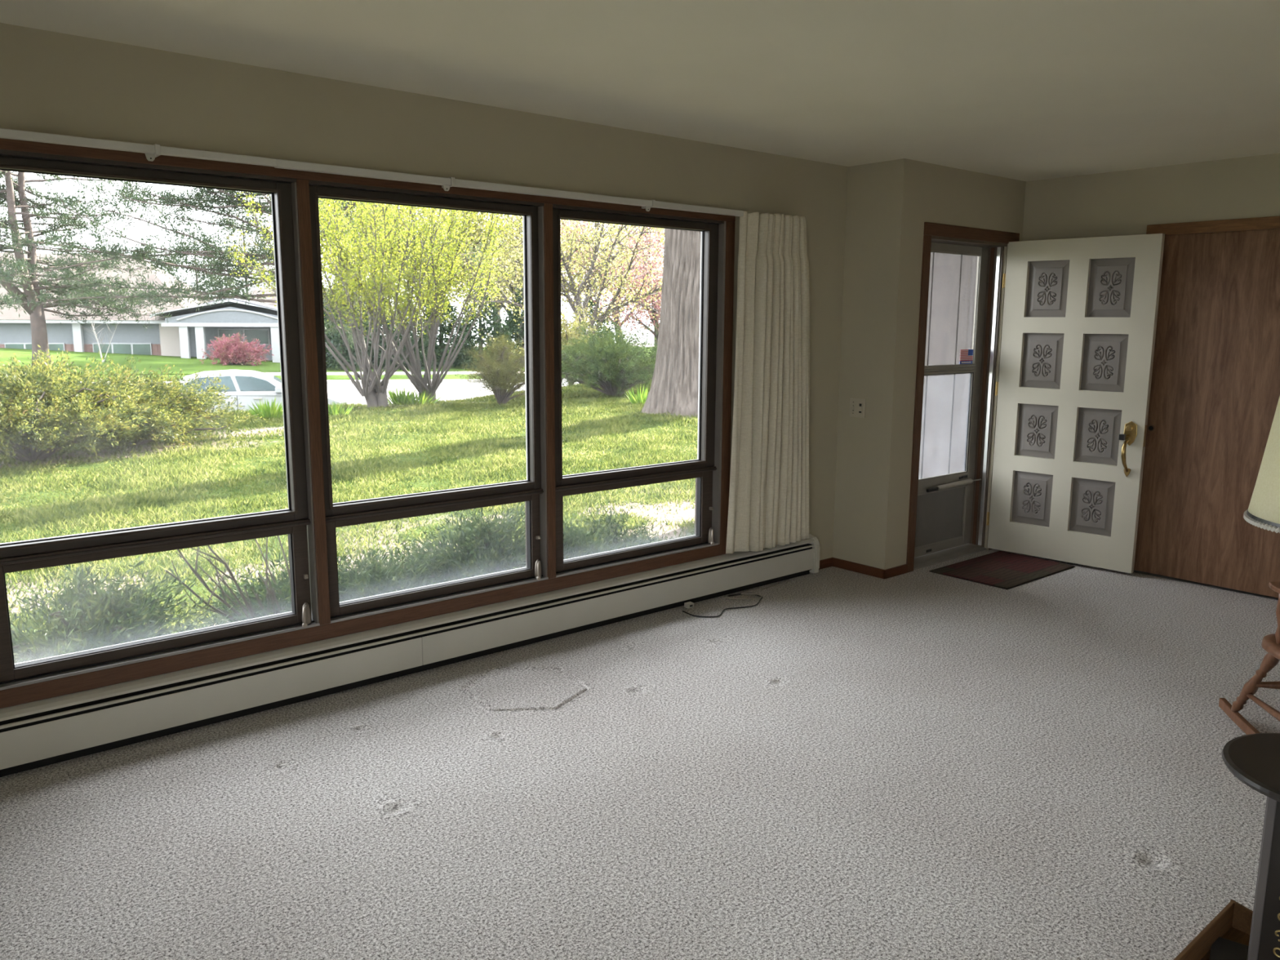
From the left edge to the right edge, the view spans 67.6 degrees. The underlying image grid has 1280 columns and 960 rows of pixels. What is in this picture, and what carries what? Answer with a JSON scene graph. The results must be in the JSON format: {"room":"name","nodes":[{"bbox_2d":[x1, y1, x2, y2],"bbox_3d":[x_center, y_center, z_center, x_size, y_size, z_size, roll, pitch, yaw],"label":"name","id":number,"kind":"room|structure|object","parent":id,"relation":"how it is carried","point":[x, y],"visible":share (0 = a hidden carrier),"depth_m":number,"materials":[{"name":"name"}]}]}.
{"room":"living room","nodes":[
{"label":"living room","id":0,"kind":"room"},
{"bbox_2d":[0,22,848,559],"bbox_3d":[-1.673,-0.188,3.578,7.507,2.840,0.140,-8,12,-39],"label":"wall","id":1,"kind":"structure","parent":0,"point":[51,82],"depth_m":3.93,"materials":[{"name":"beige paint"}]},
{"bbox_2d":[0,155,314,684],"bbox_3d":[-1.764,-0.216,3.420,1.131,1.734,0.124,-8,12,-39],"label":"window","id":2,"kind":"structure","parent":1,"relation":"in","point":[293,521],"depth_m":3.58,"materials":[{"name":"brown metal"}]},
{"bbox_2d":[0,137,735,708],"bbox_3d":[-0.918,-0.338,4.177,3.574,1.876,0.170,-8,12,-39],"label":"window frame","id":3,"kind":"structure","parent":1,"relation":"attached to","point":[31,690],"depth_m":3.91,"materials":[{"name":"brown wood"}]},
{"bbox_2d":[0,128,743,216],"bbox_3d":[-1.048,-1.187,3.749,4.104,0.054,0.088,-8,12,-39],"label":"curtain rod","id":4,"kind":"object","parent":1,"relation":"attached to","point":[151,152],"visible":1,"depth_m":3.62,"materials":[{"name":"white metal"}]},
{"bbox_2d":[725,211,809,553],"bbox_3d":[0.764,-0.530,5.341,0.662,1.847,0.104,-8,12,-39],"label":"curtain","id":5,"kind":"object","parent":4,"relation":"hanging from","point":[768,506],"visible":1,"depth_m":5.28,"materials":[{"name":"beige fabric"}]},
{"bbox_2d":[0,533,820,777],"bbox_3d":[-1.629,0.814,3.641,7.071,0.239,0.080,-8,12,-39],"label":"baseboard heater","id":6,"kind":"object","parent":1,"relation":"attached to","point":[37,734],"visible":0.98,"depth_m":3.96,"materials":[{"name":"beige metal"}]},
{"bbox_2d":[309,185,543,618],"bbox_3d":[-0.880,-0.334,4.155,1.074,1.734,0.124,-8,12,-39],"label":"window","id":7,"kind":"structure","parent":1,"relation":"in","point":[346,513],"depth_m":4.21,"materials":[{"name":"brown metal"}]},
{"bbox_2d":[552,208,719,573],"bbox_3d":[-0.007,-0.450,4.880,1.102,1.734,0.124,-8,12,-39],"label":"window","id":8,"kind":"structure","parent":1,"relation":"in","point":[701,468],"depth_m":5.04,"materials":[{"name":"brown metal"}]},
{"bbox_2d":[818,557,832,569],"bbox_3d":[1.139,0.530,6.000,0.204,0.056,0.013,-8,12,-39],"label":"baseboard","id":9,"kind":"structure","parent":1,"relation":"attached to","point":[827,562],"depth_m":6.02,"materials":[{"name":"brown wood"}]},
{"bbox_2d":[0,548,1279,959],"bbox_3d":[1.485,1.403,1.701,9.630,0.253,7.370,-8,12,-39],"label":"floor","id":10,"kind":"structure","parent":0,"point":[841,764],"depth_m":3.10,"materials":[{"name":"carpet"}]},
{"bbox_2d":[684,601,693,608],"bbox_3d":[0.266,0.676,5.168,0.044,0.026,0.034,-8,12,-39],"label":"phone jack","id":11,"kind":"object","parent":10,"relation":"on","point":[687,605],"visible":1,"depth_m":5.16,"materials":[{"name":"plastic"}]},
{"bbox_2d":[682,592,762,617],"bbox_3d":[0.470,0.681,5.217,0.548,0.006,0.240,-8,12,-39],"label":"cord","id":12,"kind":"object","parent":10,"relation":"on","point":[745,593],"visible":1,"depth_m":5.16,"materials":[{"name":"plastic"}]},
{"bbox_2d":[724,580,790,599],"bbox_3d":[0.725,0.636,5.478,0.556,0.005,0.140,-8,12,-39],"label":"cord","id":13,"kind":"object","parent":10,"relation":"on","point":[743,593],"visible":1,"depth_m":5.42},
{"bbox_2d":[928,551,1075,589],"bbox_3d":[2.284,0.557,6.016,0.830,0.009,0.520,-8,12,-39],"label":"doormat","id":14,"kind":"object","parent":10,"relation":"on","point":[999,569],"visible":1,"depth_m":5.98,"materials":[{"name":"brown fabric"}]},
{"bbox_2d":[1173,898,1253,959],"bbox_3d":[1.436,1.172,2.077,0.608,0.080,0.484,-8,12,-39],"label":"wooden tray","id":15,"kind":"object","parent":10,"relation":"on","point":[1233,922],"visible":0.55,"depth_m":2.39,"materials":[{"name":"brown wood"}]},
{"bbox_2d":[1209,733,1279,959],"bbox_3d":[1.526,0.912,2.148,0.424,0.546,0.424,7,11,33],"label":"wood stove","id":16,"kind":"object","parent":15,"relation":"on","point":[1254,759],"visible":0.98,"depth_m":2.17,"materials":[{"name":"black paint"}]},
{"bbox_2d":[1243,395,1279,533],"bbox_3d":[1.563,0.150,2.076,0.439,0.980,0.439,-8,12,-39],"label":"table lamp","id":17,"kind":"object","parent":16,"relation":"on","point":[1263,511],"visible":1,"depth_m":2.08,"materials":[{"name":"beige fabric"}]},
{"bbox_2d":[1218,582,1279,734],"bbox_3d":[2.499,0.482,3.240,0.565,1.066,0.900,1,9,4],"label":"rocking chair","id":18,"kind":"object","parent":10,"relation":"on","point":[1270,643],"visible":0.93,"depth_m":3.56,"materials":[{"name":"brown wood"}]},
{"bbox_2d":[0,0,1279,181],"bbox_3d":[1.525,-1.179,1.239,9.630,0.120,7.290,-8,12,-39],"label":"ceiling","id":19,"kind":"structure","parent":0,"point":[1020,90],"depth_m":3.39,"materials":[{"name":"paint"}]},
{"bbox_2d":[832,158,919,569],"bbox_3d":[1.365,-0.550,5.847,0.140,2.840,0.533,-8,12,-39],"label":"wall","id":20,"kind":"structure","parent":0,"point":[882,197],"depth_m":5.69,"materials":[{"name":"beige paint"}]},
{"bbox_2d":[849,398,866,417],"bbox_3d":[1.318,-0.437,5.802,0.012,0.114,0.114,-8,12,-39],"label":"wall switch","id":21,"kind":"object","parent":20,"relation":"attached to","point":[857,406],"visible":1,"depth_m":5.80,"materials":[{"name":"beige plastic"}]},
{"bbox_2d":[832,557,885,578],"bbox_3d":[1.349,0.544,5.920,0.013,0.056,0.407,-8,12,-39],"label":"baseboard","id":22,"kind":"structure","parent":20,"relation":"attached to","point":[837,562],"depth_m":5.91,"materials":[{"name":"brown wood"}]},
{"bbox_2d":[918,252,977,479],"bbox_3d":[1.595,-1.046,7.677,0.065,3.180,2.797,-8,12,-39],"label":"wall","id":23,"kind":"structure","parent":0,"point":[953,277],"depth_m":6.94,"materials":[{"name":"grey wood"}]},
{"bbox_2d":[897,161,1026,565],"bbox_3d":[2.058,-0.600,6.170,1.343,2.840,0.140,-8,12,-39],"label":"wall","id":24,"kind":"structure","parent":0,"point":[947,195],"depth_m":5.81,"materials":[{"name":"beige paint"}]},
{"bbox_2d":[883,564,907,578],"bbox_3d":[1.561,0.558,5.842,0.235,0.056,0.013,-8,12,-39],"label":"baseboard","id":25,"kind":"structure","parent":24,"relation":"attached to","point":[900,570],"depth_m":5.83,"materials":[{"name":"brown wood"}]},
{"bbox_2d":[914,242,988,557],"bbox_3d":[1.969,-0.499,6.158,0.848,1.985,0.082,-8,12,-39],"label":"door","id":26,"kind":"structure","parent":24,"relation":"in","point":[944,502],"depth_m":6.32,"materials":[{"name":"metal"}]},
{"bbox_2d":[960,349,973,364],"bbox_3d":[2.144,-0.809,6.279,0.150,0.094,0.002,-8,12,-39],"label":"flag sticker","id":27,"kind":"object","parent":26,"relation":"attached to","point":[966,355],"visible":1,"depth_m":6.28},
{"bbox_2d":[906,222,1019,573],"bbox_3d":[2.013,-0.530,6.148,1.067,2.107,0.172,-8,12,-39],"label":"trim","id":28,"kind":"structure","parent":24,"relation":"attached to","point":[996,241],"depth_m":6.24,"materials":[{"name":"brown wood"}]},
{"bbox_2d":[986,233,1164,573],"bbox_3d":[2.680,-0.482,6.020,0.120,2.028,0.939,-9,13,-44],"label":"door","id":29,"kind":"structure","parent":24,"relation":"in","point":[1073,388],"depth_m":6.00,"materials":[{"name":"beige paint"}]},
{"bbox_2d":[1022,153,1279,240],"bbox_3d":[4.777,-0.207,3.907,0.140,2.840,6.877,-8,12,-39],"label":"wall","id":30,"kind":"structure","parent":0,"point":[1122,202],"depth_m":5.67,"materials":[{"name":"beige paint"}]},
{"bbox_2d":[1133,228,1279,597],"bbox_3d":[3.438,-0.381,5.409,0.038,2.046,1.230,-8,12,-39],"label":"door","id":31,"kind":"structure","parent":30,"relation":"in","point":[1215,391],"depth_m":5.54,"materials":[{"name":"brown wood"}]},
{"bbox_2d":[1146,216,1279,235],"bbox_3d":[4.159,-1.254,4.358,0.021,0.066,3.543,-8,12,-39],"label":"trim","id":32,"kind":"structure","parent":30,"relation":"attached to","point":[1269,222],"depth_m":5.40,"materials":[{"name":"brown wood"}]},
{"label":"outside","id":33,"kind":"structure","parent":0,"visible":0},
{"bbox_2d":[327,342,653,404],"bbox_3d":[-31.900,-4.397,41.626,145.000,0.001,75.000,-8,12,-39],"label":"road","id":34,"kind":"structure","parent":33,"point":[454,391],"depth_m":36.27,"materials":[{"name":"grey asphalt"}]},
{"bbox_2d":[0,252,370,362],"bbox_3d":[-41.676,-10.016,55.547,52.500,6.500,16.150,-2,10,-12],"label":"building","id":35,"kind":"structure","parent":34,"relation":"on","point":[184,335],"depth_m":52.24,"materials":[{"name":"white"}]},
{"bbox_2d":[155,221,253,300],"bbox_3d":[-32.487,-14.342,71.598,13.511,9.855,13.960,-8,12,-39],"label":"evergreen tree","id":36,"kind":"object","parent":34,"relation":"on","point":[204,235],"visible":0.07,"depth_m":70.46,"materials":[{"name":"green plant"}]},
{"bbox_2d":[188,204,275,300],"bbox_3d":[-30.399,-16.067,74.664,13.589,12.273,14.194,-8,12,-39],"label":"evergreen tree","id":37,"kind":"object","parent":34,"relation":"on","point":[226,227],"visible":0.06,"depth_m":73.20,"materials":[{"name":"green plant"}]},
{"bbox_2d":[0,177,485,348],"bbox_3d":[-12.435,-9.974,33.583,16.476,14.359,14.236,1,10,6],"label":"pine tree","id":38,"kind":"object","parent":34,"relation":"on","point":[227,197],"visible":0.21,"depth_m":31.91,"materials":[{"name":"green plant"}]},
{"bbox_2d":[171,369,346,413],"bbox_3d":[-9.394,-1.852,22.636,4.698,1.470,2.040,-3,10,-20],"label":"car","id":39,"kind":"object","parent":34,"relation":"on","point":[246,385],"visible":0.33,"depth_m":21.90,"materials":[{"name":"white paint"}]},
{"bbox_2d":[275,386,281,392],"bbox_3d":[-8.312,-2.067,21.987,0.140,0.120,0.150,-3,10,-20],"label":"mirror","id":40,"kind":"object","parent":39,"relation":"attached to","point":[277,389],"depth_m":21.92,"materials":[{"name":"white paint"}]},
{"bbox_2d":[92,378,577,385],"bbox_3d":[-13.479,-4.114,40.176,130.001,0.120,0.600,-2,10,-12],"label":"kerb","id":41,"kind":"object","parent":34,"relation":"on","point":[346,381],"depth_m":40.61,"materials":[{"name":"concrete"}]},
{"bbox_2d":[323,274,380,369],"bbox_3d":[-14.748,-7.720,47.009,3.923,5.073,3.894,-3,10,-17],"label":"evergreen tree","id":42,"kind":"object","parent":34,"relation":"on","point":[330,362],"visible":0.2,"depth_m":46.51,"materials":[{"name":"green plant"}]},
{"bbox_2d":[337,277,402,365],"bbox_3d":[-13.888,-8.231,50.334,4.269,4.997,4.266,-8,12,-39],"label":"evergreen tree","id":43,"kind":"object","parent":34,"relation":"on","point":[365,310],"visible":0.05,"depth_m":49.81,"materials":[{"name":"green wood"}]},
{"bbox_2d":[368,292,442,370],"bbox_3d":[-11.826,-7.387,47.847,3.892,4.171,3.844,-2,10,-15],"label":"evergreen tree","id":44,"kind":"object","parent":34,"relation":"on","point":[425,341],"visible":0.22,"depth_m":47.64,"materials":[{"name":"green plant"}]},
{"bbox_2d":[408,287,478,366],"bbox_3d":[-10.711,-8.117,51.111,4.377,4.550,4.275,-2,10,-15],"label":"evergreen tree","id":45,"kind":"object","parent":34,"relation":"on","point":[442,336],"visible":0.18,"depth_m":50.67,"materials":[{"name":"green plant"}]},
{"bbox_2d":[438,285,519,369],"bbox_3d":[-8.049,-7.657,48.550,4.316,4.513,4.134,-3,10,-20],"label":"evergreen tree","id":46,"kind":"object","parent":34,"relation":"on","point":[462,357],"visible":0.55,"depth_m":48.17,"materials":[{"name":"green plant"}]},
{"bbox_2d":[485,286,524,365],"bbox_3d":[-6.299,-8.180,51.774,4.527,4.504,4.281,-3,10,-22],"label":"evergreen tree","id":47,"kind":"object","parent":34,"relation":"on","point":[512,324],"visible":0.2,"depth_m":51.24,"materials":[{"name":"green plant"}]},
{"bbox_2d":[449,213,664,381],"bbox_3d":[-2.396,-8.338,37.067,10.824,10.325,8.456,-8,12,-39],"label":"broadleaf tree","id":48,"kind":"object","parent":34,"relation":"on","point":[599,236],"visible":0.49,"depth_m":36.89,"materials":[{"name":"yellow plant"}]},
{"bbox_2d":[562,298,620,371],"bbox_3d":[-2.422,-6.506,44.335,4.532,3.691,4.424,-2,10,-16],"label":"evergreen tree","id":49,"kind":"object","parent":34,"relation":"on","point":[591,304],"visible":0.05,"depth_m":44.07,"materials":[{"name":"green plant"}]},
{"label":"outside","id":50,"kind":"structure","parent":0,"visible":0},
{"bbox_2d":[0,346,654,382],"bbox_3d":[-18.728,-8.427,62.633,135.702,1.125,102.371,-8,12,-39],"label":"lawn","id":51,"kind":"structure","parent":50,"point":[188,366],"depth_m":46.32,"materials":[{"name":"green plant"}]},
{"bbox_2d":[0,170,192,367],"bbox_3d":[-26.950,-12.431,40.762,13.729,15.188,11.329,-8,13,-42],"label":"pine tree","id":52,"kind":"object","parent":51,"relation":"on","point":[29,284],"visible":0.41,"depth_m":41.67,"materials":[{"name":"green plant"}]},
{"bbox_2d":[82,309,128,362],"bbox_3d":[-25.790,-6.928,45.997,2.039,2.644,1.254,4,10,20],"label":"sapling","id":53,"kind":"object","parent":51,"relation":"on","point":[93,330],"visible":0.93,"depth_m":46.03,"materials":[{"name":"white plant"}]},
{"bbox_2d":[199,332,274,365],"bbox_3d":[-20.383,-6.558,48.567,3.303,1.955,3.076,-1,10,-7],"label":"flowering shrub","id":54,"kind":"object","parent":51,"relation":"on","point":[237,352],"visible":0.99,"depth_m":48.22,"materials":[{"name":"pink plant"}]},
{"bbox_2d":[220,192,459,302],"bbox_3d":[-20.872,-19.384,74.050,23.834,19.202,21.943,-8,12,-39],"label":"broadleaf tree","id":55,"kind":"object","parent":51,"relation":"on","point":[243,243],"visible":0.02,"depth_m":69.69,"materials":[{"name":"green plant"}]},
{"bbox_2d":[318,198,523,311],"bbox_3d":[-12.443,-14.272,59.115,16.083,14.094,18.804,0,9,0],"label":"broadleaf tree","id":56,"kind":"object","parent":51,"relation":"on","point":[478,232],"visible":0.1,"depth_m":57.37,"materials":[{"name":"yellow plant"}]},
{"bbox_2d":[416,209,569,330],"bbox_3d":[-12.486,-18.961,78.941,19.715,16.826,16.669,-3,10,-19],"label":"broadleaf tree","id":57,"kind":"object","parent":51,"relation":"on","point":[499,305],"visible":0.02,"depth_m":78.59,"materials":[{"name":"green plant"}]},
{"bbox_2d":[369,208,640,361],"bbox_3d":[-7.221,-12.601,55.540,17.107,12.028,15.272,-8,12,-39],"label":"broadleaf tree","id":58,"kind":"object","parent":51,"relation":"on","point":[519,279],"visible":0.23,"depth_m":53.99,"materials":[{"name":"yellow plant"}]},
{"bbox_2d":[503,217,664,336],"bbox_3d":[-2.366,-14.599,65.642,14.433,12.706,14.694,-3,10,-17],"label":"blossom tree","id":59,"kind":"object","parent":51,"relation":"on","point":[660,236],"visible":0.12,"depth_m":62.92,"materials":[{"name":"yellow plant"}]},
{"bbox_2d":[562,219,664,327],"bbox_3d":[4.553,-13.366,56.531,16.508,13.372,14.237,5,11,26],"label":"broadleaf tree","id":60,"kind":"object","parent":51,"relation":"on","point":[663,234],"visible":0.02,"depth_m":56.42,"materials":[{"name":"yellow plant"}]},
{"bbox_2d":[582,225,664,363],"bbox_3d":[0.975,-8.759,45.302,8.350,7.893,7.602,-2,10,-15],"label":"blossom tree","id":61,"kind":"object","parent":51,"relation":"on","point":[655,320],"visible":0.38,"depth_m":44.21,"materials":[{"name":"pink plant"}]},
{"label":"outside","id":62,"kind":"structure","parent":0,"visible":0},
{"bbox_2d":[262,371,644,375],"bbox_3d":[15.818,-5.619,48.984,69.001,0.050,1.600,-2,10,-12],"label":"pavement","id":63,"kind":"structure","parent":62,"point":[400,372],"depth_m":43.06,"materials":[{"name":"grey concrete"}]},
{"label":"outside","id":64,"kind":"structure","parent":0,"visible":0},
{"bbox_2d":[0,378,697,644],"bbox_3d":[-8.711,-0.859,18.213,70.000,0.995,31.190,-8,12,-39],"label":"lawn","id":65,"kind":"structure","parent":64,"point":[690,512],"depth_m":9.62,"materials":[{"name":"green plant"}]},
{"bbox_2d":[0,344,189,465],"bbox_3d":[-7.843,-0.916,12.218,3.373,1.616,3.357,-1,10,-10],"label":"bush","id":66,"kind":"object","parent":65,"relation":"on","point":[39,420],"visible":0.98,"depth_m":11.86,"materials":[{"name":"green plant"}]},
{"bbox_2d":[8,554,247,663],"bbox_3d":[-2.509,0.745,4.245,1.432,0.870,1.226,-3,10,-22],"label":"shrub","id":67,"kind":"object","parent":65,"relation":"on","point":[87,624],"visible":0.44,"depth_m":4.21,"materials":[{"name":"green plant"}]},
{"bbox_2d":[48,356,267,457],"bbox_3d":[-7.286,-1.020,13.792,3.226,1.536,3.297,8,12,38],"label":"bush","id":68,"kind":"object","parent":65,"relation":"on","point":[185,404],"visible":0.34,"depth_m":13.68,"materials":[{"name":"green plant"}]},
{"bbox_2d":[164,535,290,627],"bbox_3d":[-1.964,0.621,4.821,0.465,0.861,0.806,2,10,13],"label":"bare shrub","id":69,"kind":"object","parent":65,"relation":"on","point":[249,606],"visible":0.35,"depth_m":4.69,"materials":[{"name":"plant"}]},
{"bbox_2d":[244,398,283,418],"bbox_3d":[-6.992,-1.376,18.004,0.918,0.453,1.073,-8,12,-39],"label":"clump","id":70,"kind":"object","parent":65,"relation":"on","point":[267,411],"visible":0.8,"depth_m":17.82,"materials":[{"name":"green plant"}]},
{"bbox_2d":[180,540,419,629],"bbox_3d":[-1.782,0.707,5.130,1.066,0.737,1.348,4,10,23],"label":"shrub","id":71,"kind":"object","parent":65,"relation":"on","point":[286,596],"visible":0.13,"depth_m":5.00,"materials":[{"name":"green plant"}]},
{"bbox_2d":[328,400,355,415],"bbox_3d":[-5.794,-1.380,18.354,0.932,0.328,0.756,5,11,26],"label":"clump","id":72,"kind":"object","parent":65,"relation":"on","point":[335,411],"visible":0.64,"depth_m":18.23,"materials":[{"name":"green plant"}]},
{"bbox_2d":[223,191,475,408],"bbox_3d":[-5.925,-3.922,19.551,5.284,5.040,5.482,2,10,7],"label":"tree","id":73,"kind":"object","parent":65,"relation":"on","point":[374,391],"visible":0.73,"depth_m":19.16,"materials":[{"name":"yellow plant"}]},
{"bbox_2d":[259,198,521,404],"bbox_3d":[-4.800,-3.980,20.240,5.229,4.979,4.666,2,10,9],"label":"tree","id":74,"kind":"object","parent":65,"relation":"on","point":[420,383],"visible":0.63,"depth_m":19.98,"materials":[{"name":"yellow plant"}]},
{"bbox_2d":[337,518,473,601],"bbox_3d":[-1.409,0.625,5.328,1.155,0.871,1.335,9,13,43],"label":"shrub","id":75,"kind":"object","parent":65,"relation":"on","point":[394,584],"visible":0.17,"depth_m":5.25,"materials":[{"name":"green plant"}]},
{"bbox_2d":[386,386,426,405],"bbox_3d":[-5.093,-1.819,20.358,1.079,0.515,1.010,-1,10,-7],"label":"clump","id":76,"kind":"object","parent":65,"relation":"on","point":[393,398],"visible":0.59,"depth_m":20.27,"materials":[{"name":"green plant"}]},
{"bbox_2d":[389,387,442,406],"bbox_3d":[-4.787,-1.774,20.335,0.981,0.438,0.971,6,11,31],"label":"clump","id":77,"kind":"object","parent":65,"relation":"on","point":[424,399],"visible":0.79,"depth_m":20.27,"materials":[{"name":"green plant"}]},
{"bbox_2d":[373,502,575,593],"bbox_3d":[-1.069,0.506,5.699,1.417,0.863,1.165,-6,11,-33],"label":"shrub","id":78,"kind":"object","parent":65,"relation":"on","point":[480,555],"visible":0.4,"depth_m":5.63,"materials":[{"name":"green plant"}]},
{"bbox_2d":[453,329,525,404],"bbox_3d":[-2.786,-2.388,20.560,2.202,1.648,2.229,0,9,-2],"label":"bush","id":79,"kind":"object","parent":65,"relation":"on","point":[500,375],"visible":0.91,"depth_m":20.26,"materials":[{"name":"green plant"}]},
{"bbox_2d":[502,515,638,570],"bbox_3d":[-0.409,0.528,5.986,1.040,0.707,0.923,0,9,-3],"label":"shrub","id":80,"kind":"object","parent":65,"relation":"on","point":[582,546],"visible":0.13,"depth_m":5.85,"materials":[{"name":"green plant"}]},
{"bbox_2d":[560,302,600,385],"bbox_3d":[-1.853,-3.741,26.681,2.044,2.400,2.288,-5,11,-30],"label":"bush","id":81,"kind":"object","parent":65,"relation":"on","point":[566,335],"visible":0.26,"depth_m":26.50,"materials":[{"name":"yellow plant"}]},
{"bbox_2d":[561,312,658,397],"bbox_3d":[-0.600,-2.974,22.966,3.718,2.068,4.036,5,11,26],"label":"bush","id":82,"kind":"object","parent":65,"relation":"on","point":[611,364],"visible":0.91,"depth_m":22.29,"materials":[{"name":"green plant"}]},
{"bbox_2d":[572,504,665,551],"bbox_3d":[-0.153,0.478,6.480,0.820,0.689,0.866,6,11,30],"label":"shrub","id":83,"kind":"object","parent":65,"relation":"on","point":[609,529],"visible":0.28,"depth_m":6.39,"materials":[{"name":"green plant"}]},
{"bbox_2d":[624,383,648,404],"bbox_3d":[0.021,-1.790,19.960,0.971,0.490,0.978,-8,12,-39],"label":"clump","id":84,"kind":"object","parent":65,"relation":"on","point":[633,399],"visible":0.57,"depth_m":19.92,"materials":[{"name":"green plant"}]},
{"bbox_2d":[648,227,664,260],"bbox_3d":[5.304,-8.887,31.007,8.542,11.495,12.044,-7,12,-36],"label":"broadleaf tree","id":85,"kind":"object","parent":65,"relation":"on","point":[651,258],"visible":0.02,"depth_m":32.66,"materials":[{"name":"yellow plant"}]},
{"bbox_2d":[641,228,700,417],"bbox_3d":[1.510,-7.923,17.766,11.985,13.706,9.657,-8,12,-39],"label":"tree","id":86,"kind":"object","parent":65,"relation":"on","point":[674,385],"visible":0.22,"depth_m":17.25,"materials":[{"name":"grey plant"}]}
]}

